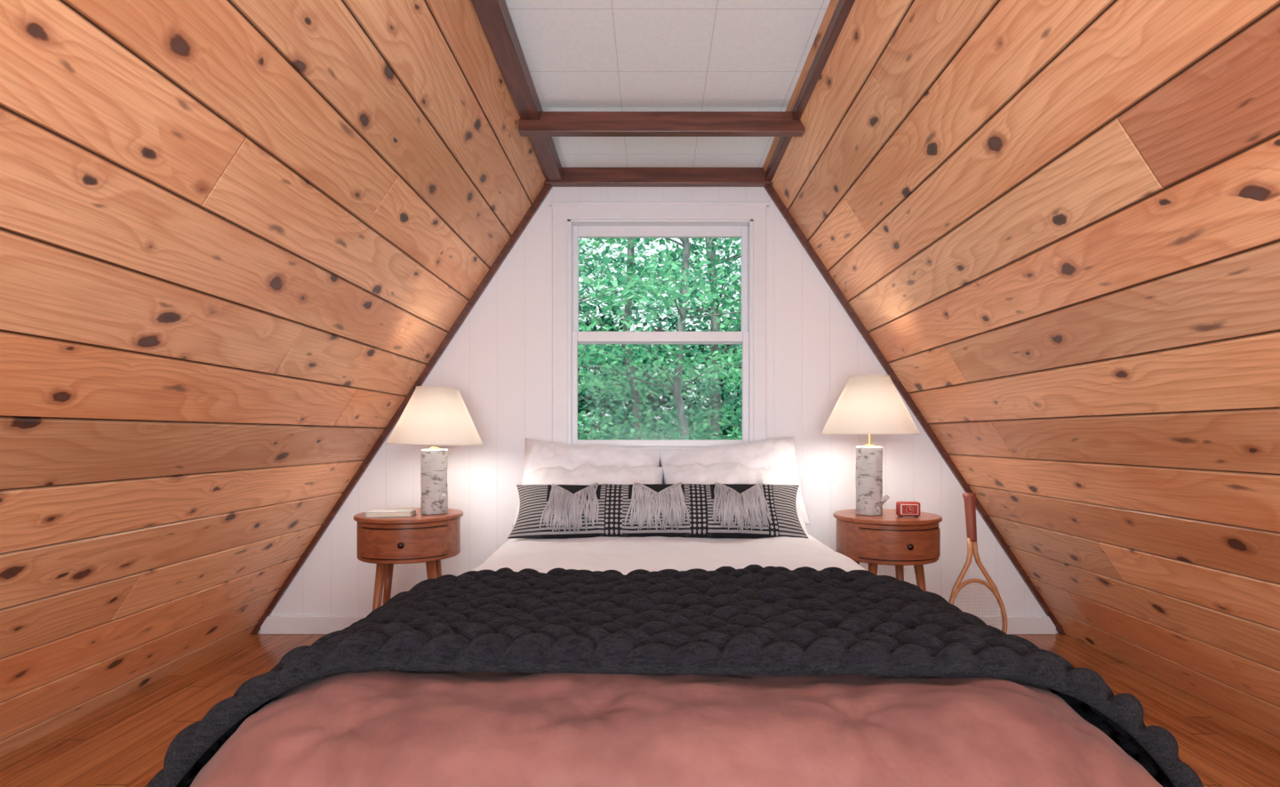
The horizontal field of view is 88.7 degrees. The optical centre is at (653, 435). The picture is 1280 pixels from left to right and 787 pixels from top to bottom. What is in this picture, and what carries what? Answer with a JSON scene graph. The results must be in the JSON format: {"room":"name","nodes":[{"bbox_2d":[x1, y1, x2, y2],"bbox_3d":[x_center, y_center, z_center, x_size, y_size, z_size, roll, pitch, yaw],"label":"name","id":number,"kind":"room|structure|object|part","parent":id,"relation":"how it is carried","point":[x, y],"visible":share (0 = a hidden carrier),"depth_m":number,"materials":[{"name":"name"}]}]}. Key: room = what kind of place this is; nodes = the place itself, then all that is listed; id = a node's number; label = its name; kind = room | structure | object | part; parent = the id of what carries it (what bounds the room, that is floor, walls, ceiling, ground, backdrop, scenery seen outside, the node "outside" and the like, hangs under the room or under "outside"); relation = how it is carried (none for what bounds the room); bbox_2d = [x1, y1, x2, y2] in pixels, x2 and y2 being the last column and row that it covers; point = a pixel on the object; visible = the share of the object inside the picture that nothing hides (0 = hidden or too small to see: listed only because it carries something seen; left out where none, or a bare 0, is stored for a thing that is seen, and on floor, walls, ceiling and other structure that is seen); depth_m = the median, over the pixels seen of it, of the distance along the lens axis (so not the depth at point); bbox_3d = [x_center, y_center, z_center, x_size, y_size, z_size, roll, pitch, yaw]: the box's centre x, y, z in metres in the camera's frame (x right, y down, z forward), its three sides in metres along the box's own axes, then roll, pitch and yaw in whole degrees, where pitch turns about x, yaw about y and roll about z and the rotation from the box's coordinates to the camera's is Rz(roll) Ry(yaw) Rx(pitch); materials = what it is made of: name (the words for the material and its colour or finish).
{"room":"attic bedroom","nodes":[
{"label":"attic bedroom","id":0,"kind":"room"},
{"bbox_2d":[0,0,545,757],"bbox_3d":[-1.228,-0.179,0.835,1.577,2.367,4.870,0,0,0],"label":"wall","id":1,"kind":"structure","parent":0,"point":[236,236],"depth_m":1.69,"materials":[{"name":"brown wood"}]},
{"bbox_2d":[471,0,561,181],"bbox_3d":[-0.469,-1.238,0.775,0.073,0.065,4.750,0,0,0],"label":"ceiling beam","id":2,"kind":"structure","parent":1,"relation":"attached to","point":[494,17],"depth_m":2.17,"materials":[{"name":"brown wood"}]},
{"bbox_2d":[0,632,1279,786],"bbox_3d":[0.025,0.990,0.835,4.250,0.080,4.870,0,0,0],"label":"floor","id":3,"kind":"structure","parent":0,"point":[125,741],"depth_m":2.14,"materials":[{"name":"brown wood"}]},
{"bbox_2d":[353,507,463,610],"bbox_3d":[-1.020,0.636,2.739,0.430,0.622,0.453,0,0,-12],"label":"nightstand","id":4,"kind":"object","parent":3,"relation":"on","point":[385,542],"visible":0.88,"depth_m":2.58,"materials":[{"name":"brown wood"}]},
{"bbox_3d":[-1.109,0.720,2.622,0.037,0.454,0.088,0,0,40],"label":"leg","id":5,"kind":"part","parent":4,"relation":"part of","materials":[{"name":"brown wood"}]},
{"bbox_3d":[-1.154,0.720,2.832,0.088,0.454,0.037,0,0,26],"label":"leg","id":6,"kind":"part","parent":4,"relation":"part of","materials":[{"name":"brown wood"}]},
{"bbox_2d":[365,508,416,517],"bbox_3d":[-1.062,0.314,2.660,0.173,0.022,0.110,0,0,-8],"label":"book","id":7,"kind":"object","parent":4,"relation":"on","point":[385,512],"visible":1,"depth_m":2.61,"materials":[{"name":"white paper"}]},
{"bbox_3d":[-0.975,0.423,2.530,0.024,0.024,0.027,0,0,-12],"label":"knob","id":8,"kind":"part","parent":4,"relation":"part of","materials":[{"name":"brown metal"}]},
{"bbox_3d":[-0.987,0.422,2.586,0.332,0.111,0.087,0,0,-12],"label":"drawer","id":9,"kind":"part","parent":4,"relation":"part of","materials":[{"name":"brown wood"}]},
{"bbox_3d":[-0.988,0.363,2.590,0.330,0.004,0.085,0,0,-12],"label":"drawer rail","id":10,"kind":"part","parent":4,"relation":"part of","materials":[{"name":"brown wood"}]},
{"bbox_3d":[-0.988,0.482,2.590,0.330,0.004,0.085,0,0,-12],"label":"drawer rail","id":11,"kind":"part","parent":4,"relation":"part of","materials":[{"name":"brown wood"}]},
{"bbox_3d":[-0.890,0.720,2.668,0.088,0.454,0.037,0,0,26],"label":"leg","id":12,"kind":"part","parent":4,"relation":"part of","materials":[{"name":"brown wood"}]},
{"bbox_2d":[385,385,484,514],"bbox_3d":[-0.907,0.060,2.735,0.390,0.525,0.390,0,0,0],"label":"table lamp","id":13,"kind":"object","parent":4,"relation":"on","point":[433,415],"visible":1,"depth_m":2.65,"materials":[{"name":"beige fabric"}]},
{"bbox_3d":[-0.904,-0.081,2.735,0.384,0.233,0.384,2,0,0],"label":"lamp shade","id":14,"kind":"part","parent":13,"relation":"part of","materials":[{"name":"fabric"}]},
{"bbox_3d":[-0.907,0.034,2.735,0.390,0.005,0.390,2,0,0],"label":"shade trim","id":15,"kind":"part","parent":13,"relation":"part of","materials":[{"name":"fabric"}]},
{"bbox_3d":[-0.901,-0.198,2.735,0.172,0.005,0.172,2,0,0],"label":"shade trim","id":16,"kind":"part","parent":13,"relation":"part of","materials":[{"name":"fabric"}]},
{"bbox_3d":[-0.935,0.720,2.878,0.037,0.454,0.088,0,0,40],"label":"leg","id":17,"kind":"part","parent":4,"relation":"part of","materials":[{"name":"brown wood"}]},
{"bbox_2d":[832,508,942,591],"bbox_3d":[0.979,0.639,2.739,0.430,0.617,0.453,0,0,-3],"label":"nightstand","id":18,"kind":"object","parent":3,"relation":"on","point":[887,538],"visible":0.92,"depth_m":2.58,"materials":[{"name":"brown wood"}]},
{"bbox_2d":[820,374,920,515],"bbox_3d":[0.905,0.040,2.745,0.400,0.576,0.400,0,0,0],"label":"table lamp","id":19,"kind":"object","parent":18,"relation":"on","point":[868,404],"visible":1,"depth_m":2.66,"materials":[{"name":"white fabric"}]},
{"bbox_3d":[0.905,-0.021,2.745,0.044,0.132,0.044,0,0,0],"label":"stem","id":20,"kind":"part","parent":19,"relation":"part of","materials":[{"name":"gold metal"}]},
{"bbox_3d":[0.905,-0.246,2.745,0.166,0.005,0.166,0,0,0],"label":"shade trim","id":21,"kind":"part","parent":19,"relation":"part of","materials":[{"name":"fabric"}]},
{"bbox_3d":[0.905,-0.127,2.745,0.394,0.239,0.394,0,0,0],"label":"lamp shade","id":22,"kind":"part","parent":19,"relation":"part of","materials":[{"name":"fabric"}]},
{"bbox_3d":[0.905,-0.008,2.745,0.400,0.005,0.400,0,0,0],"label":"shade trim","id":23,"kind":"part","parent":19,"relation":"part of","materials":[{"name":"fabric"}]},
{"bbox_3d":[0.872,0.723,2.637,0.088,0.449,0.037,0,0,-41],"label":"leg","id":24,"kind":"part","parent":18,"relation":"part of","materials":[{"name":"brown wood"}]},
{"bbox_3d":[0.987,0.368,2.587,0.330,0.004,0.085,0,0,-3],"label":"drawer rail","id":25,"kind":"part","parent":18,"relation":"part of","materials":[{"name":"brown wood"}]},
{"bbox_3d":[0.987,0.487,2.587,0.330,0.004,0.085,0,0,-3],"label":"drawer rail","id":26,"kind":"part","parent":18,"relation":"part of","materials":[{"name":"brown wood"}]},
{"bbox_3d":[1.084,0.723,2.863,0.088,0.449,0.037,0,0,-41],"label":"leg","id":27,"kind":"part","parent":18,"relation":"part of","materials":[{"name":"brown wood"}]},
{"bbox_3d":[0.987,0.427,2.583,0.332,0.111,0.087,0,0,-3],"label":"drawer","id":28,"kind":"part","parent":18,"relation":"part of","materials":[{"name":"brown wood"}]},
{"bbox_2d":[896,501,920,517],"bbox_3d":[1.035,0.299,2.659,0.090,0.062,0.046,0,0,6],"label":"alarm clock","id":29,"kind":"object","parent":18,"relation":"on","point":[903,508],"visible":1,"depth_m":2.64,"materials":[{"name":"red plastic"}]},
{"bbox_3d":[0.990,0.428,2.526,0.024,0.024,0.027,0,0,-3],"label":"knob","id":30,"kind":"part","parent":18,"relation":"part of","materials":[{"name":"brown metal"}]},
{"bbox_3d":[1.095,0.723,2.648,0.088,0.449,0.037,0,0,35],"label":"leg","id":31,"kind":"part","parent":18,"relation":"part of","materials":[{"name":"brown wood"}]},
{"bbox_2d":[948,492,1007,633],"bbox_3d":[1.321,0.585,2.712,0.267,0.696,0.121,0,0,-7],"label":"tennis racket","id":32,"kind":"object","parent":3,"relation":"on","point":[969,498],"visible":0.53,"depth_m":2.70,"materials":[{"name":"brown wood"}]},
{"bbox_3d":[1.325,0.340,2.736,0.054,0.200,0.054,1,-7,-8],"label":"handle","id":33,"kind":"part","parent":32,"relation":"part of","materials":[{"name":"red leather"}]},
{"bbox_3d":[1.325,0.761,2.683,0.267,0.347,0.022,1,-7,-8],"label":"head frame","id":34,"kind":"part","parent":32,"relation":"part of","materials":[{"name":"brown wood"}]},
{"bbox_3d":[0.035,0.685,2.040,1.200,0.530,2.080,0,0,0],"label":"bed","id":35,"kind":"object","parent":3,"relation":"on","visible":0},
{"bbox_2d":[471,533,865,574],"bbox_3d":[0.033,0.551,2.205,1.420,0.348,1.713,0,0,0],"label":"sheet","id":36,"kind":"object","parent":35,"relation":"on","point":[625,555],"visible":0.27,"depth_m":2.16,"materials":[{"name":"white fabric"}]},
{"bbox_2d":[512,438,662,526],"bbox_3d":[-0.285,0.226,2.959,0.656,0.427,0.295,0,0,-1],"label":"pillow","id":37,"kind":"object","parent":36,"relation":"on","point":[539,454],"visible":0.38,"depth_m":2.95,"materials":[{"name":"white fabric"}]},
{"bbox_2d":[527,463,663,485],"bbox_3d":[-0.260,0.288,2.792,0.636,0.334,0.347,0,0,3],"label":"pillow","id":38,"kind":"object","parent":36,"relation":"on","point":[586,474],"visible":0.3,"depth_m":2.79,"materials":[{"name":"white fabric"}]},
{"bbox_2d":[507,481,808,538],"bbox_3d":[0.018,0.294,2.590,1.160,0.219,0.217,0,0,0],"label":"lumbar pillow","id":39,"kind":"object","parent":36,"relation":"on","point":[716,509],"visible":0.99,"depth_m":2.52,"materials":[{"name":"fabric"}]},
{"bbox_2d":[662,462,807,533],"bbox_3d":[0.340,0.285,2.789,0.598,0.334,0.354,0,0,-1],"label":"pillow","id":40,"kind":"object","parent":36,"relation":"on","point":[689,473],"visible":0.27,"depth_m":2.79,"materials":[{"name":"white fabric"}]},
{"bbox_2d":[660,436,810,524],"bbox_3d":[0.350,0.223,2.951,0.647,0.437,0.307,0,0,-2],"label":"pillow","id":41,"kind":"object","parent":36,"relation":"on","point":[779,454],"visible":0.41,"depth_m":2.94,"materials":[{"name":"white fabric"}]},
{"bbox_2d":[189,670,1162,786],"bbox_3d":[0.032,0.644,1.119,1.586,0.561,0.692,0,0,0],"label":"bedspread","id":42,"kind":"object","parent":35,"relation":"on","point":[381,728],"visible":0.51,"depth_m":0.87,"materials":[{"name":"fabric"}]},
{"bbox_2d":[146,564,1203,786],"bbox_3d":[0.034,0.580,1.273,1.709,0.551,0.663,0,0,0],"label":"throw blanket","id":43,"kind":"object","parent":42,"relation":"on","point":[752,619],"visible":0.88,"depth_m":1.05,"materials":[{"name":"grey fabric"}]},
{"bbox_2d":[258,186,1057,632],"bbox_3d":[0.023,-0.160,3.210,3.960,2.220,0.120,0,0,0],"label":"wall","id":44,"kind":"structure","parent":0,"point":[499,360],"depth_m":3.15,"materials":[{"name":"white paint"}]},
{"bbox_2d":[249,184,552,634],"bbox_3d":[-1.205,-0.136,3.139,1.453,2.173,0.022,0,0,0],"label":"trim","id":45,"kind":"structure","parent":44,"relation":"attached to","point":[514,237],"depth_m":3.13,"materials":[{"name":"brown wood"}]},
{"bbox_2d":[544,167,772,186],"bbox_3d":[0.025,-1.232,3.125,1.110,0.075,0.050,0,0,0],"label":"ceiling beam","id":46,"kind":"structure","parent":44,"relation":"attached to","point":[571,176],"depth_m":3.10,"materials":[{"name":"brown wood"}]},
{"bbox_2d":[260,616,1055,633],"bbox_3d":[0.023,0.907,3.141,3.808,0.085,0.018,0,0,0],"label":"baseboard","id":47,"kind":"structure","parent":44,"relation":"attached to","point":[272,624],"depth_m":3.13,"materials":[{"name":"white paint"}]},
{"bbox_2d":[548,201,769,448],"bbox_3d":[0.028,-0.510,3.185,1.056,1.211,0.170,0,0,0],"label":"window","id":48,"kind":"structure","parent":44,"relation":"in","point":[572,221],"depth_m":3.14,"materials":[{"name":"white paint"}]},
{"bbox_3d":[0.034,-0.226,3.185,0.858,0.558,0.030,0,0,0],"label":"sash","id":49,"kind":"part","parent":48,"relation":"part of","materials":[{"name":"white paint"}]},
{"bbox_3d":[0.034,-0.740,3.220,0.858,0.580,0.030,0,0,0],"label":"sash","id":50,"kind":"part","parent":48,"relation":"part of","materials":[{"name":"white paint"}]},
{"bbox_3d":[0.028,0.074,3.185,1.056,0.042,0.170,0,0,0],"label":"sill","id":51,"kind":"part","parent":48,"relation":"part of","materials":[{"name":"white paint"}]},
{"bbox_2d":[763,184,1066,634],"bbox_3d":[1.251,-0.136,3.139,1.453,2.173,0.022,0,0,0],"label":"trim","id":52,"kind":"structure","parent":44,"relation":"attached to","point":[804,242],"depth_m":3.13,"materials":[{"name":"brown wood"}]},
{"bbox_2d":[504,0,830,167],"bbox_3d":[0.023,-1.300,0.835,1.047,0.060,4.870,0,0,0],"label":"ceiling","id":53,"kind":"structure","parent":0,"point":[580,55],"depth_m":2.22,"materials":[{"name":"tile"}]},
{"bbox_2d":[762,0,1279,736],"bbox_3d":[1.274,-0.179,0.835,1.577,2.367,4.870,0,0,0],"label":"wall","id":54,"kind":"structure","parent":0,"point":[1055,223],"depth_m":1.76,"materials":[{"name":"brown wood"}]},
{"bbox_2d":[518,111,804,136],"bbox_3d":[0.032,-1.199,2.522,1.093,0.078,0.045,0,0,0],"label":"beam","id":55,"kind":"structure","parent":54,"relation":"attached to","point":[551,124],"depth_m":2.50,"materials":[{"name":"brown wood"}]},
{"bbox_2d":[765,0,855,181],"bbox_3d":[0.553,-1.238,0.775,0.043,0.065,4.750,0,0,0],"label":"trim","id":56,"kind":"structure","parent":54,"relation":"attached to","point":[844,7],"depth_m":2.17,"materials":[{"name":"brown wood"}]},
{"label":"outside","id":57,"kind":"structure","parent":0,"visible":0},
{"bbox_3d":[0.000,4.050,22.250,50.000,0.200,35.500,0,0,0],"label":"ground","id":58,"kind":"structure","parent":57,"visible":0},
{"bbox_2d":[577,344,631,425],"bbox_3d":[-3.504,-0.992,9.617,5.520,9.918,5.314,0,0,33],"label":"tree","id":59,"kind":"object","parent":58,"relation":"on","point":[601,345],"visible":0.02,"depth_m":9.66,"materials":[{"name":"green plant"}]},
{"bbox_2d":[577,238,713,439],"bbox_3d":[-1.643,-1.000,13.225,6.013,9.924,5.681,0,0,0],"label":"tree","id":60,"kind":"object","parent":58,"relation":"on","point":[608,348],"visible":0.09,"depth_m":13.32,"materials":[{"name":"green plant"}]},
{"bbox_2d":[577,238,741,439],"bbox_3d":[-1.273,-0.999,7.807,5.491,9.907,5.718,0,0,0],"label":"tree","id":61,"kind":"object","parent":58,"relation":"on","point":[630,283],"visible":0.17,"depth_m":7.68,"materials":[{"name":"green plant"}]},
{"bbox_2d":[577,238,742,439],"bbox_3d":[0.011,-0.186,19.276,26.765,11.194,11.386,0,0,0],"label":"tree","id":62,"kind":"object","parent":58,"relation":"on","point":[582,404],"visible":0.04,"depth_m":19.77,"materials":[{"name":"green plant"}]},
{"bbox_2d":[577,238,742,439],"bbox_3d":[0.401,-1.001,7.926,5.780,9.907,6.048,0,0,0],"label":"tree","id":63,"kind":"object","parent":58,"relation":"on","point":[676,384],"visible":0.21,"depth_m":8.13,"materials":[{"name":"green plant"}]},
{"bbox_2d":[577,238,742,439],"bbox_3d":[-0.497,-0.996,10.515,5.701,9.914,5.770,0,0,-34],"label":"tree","id":64,"kind":"object","parent":58,"relation":"on","point":[634,395],"visible":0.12,"depth_m":10.36,"materials":[{"name":"green plant"}]},
{"bbox_2d":[589,238,742,439],"bbox_3d":[1.425,-1.001,12.742,5.619,9.908,6.175,0,0,-33],"label":"tree","id":65,"kind":"object","parent":58,"relation":"on","point":[716,396],"visible":0.12,"depth_m":12.45,"materials":[{"name":"green plant"}]},
{"bbox_2d":[600,238,742,439],"bbox_3d":[1.942,-0.994,8.897,5.449,9.917,5.874,0,0,0],"label":"tree","id":66,"kind":"object","parent":58,"relation":"on","point":[735,303],"visible":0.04,"depth_m":8.47,"materials":[{"name":"green plant"}]},
{"bbox_2d":[703,238,740,439],"bbox_3d":[3.556,-1.001,10.126,6.047,9.916,6.119,0,0,0],"label":"tree","id":67,"kind":"object","parent":58,"relation":"on","point":[729,244],"visible":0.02,"depth_m":10.38,"materials":[{"name":"green plant"}]}
]}

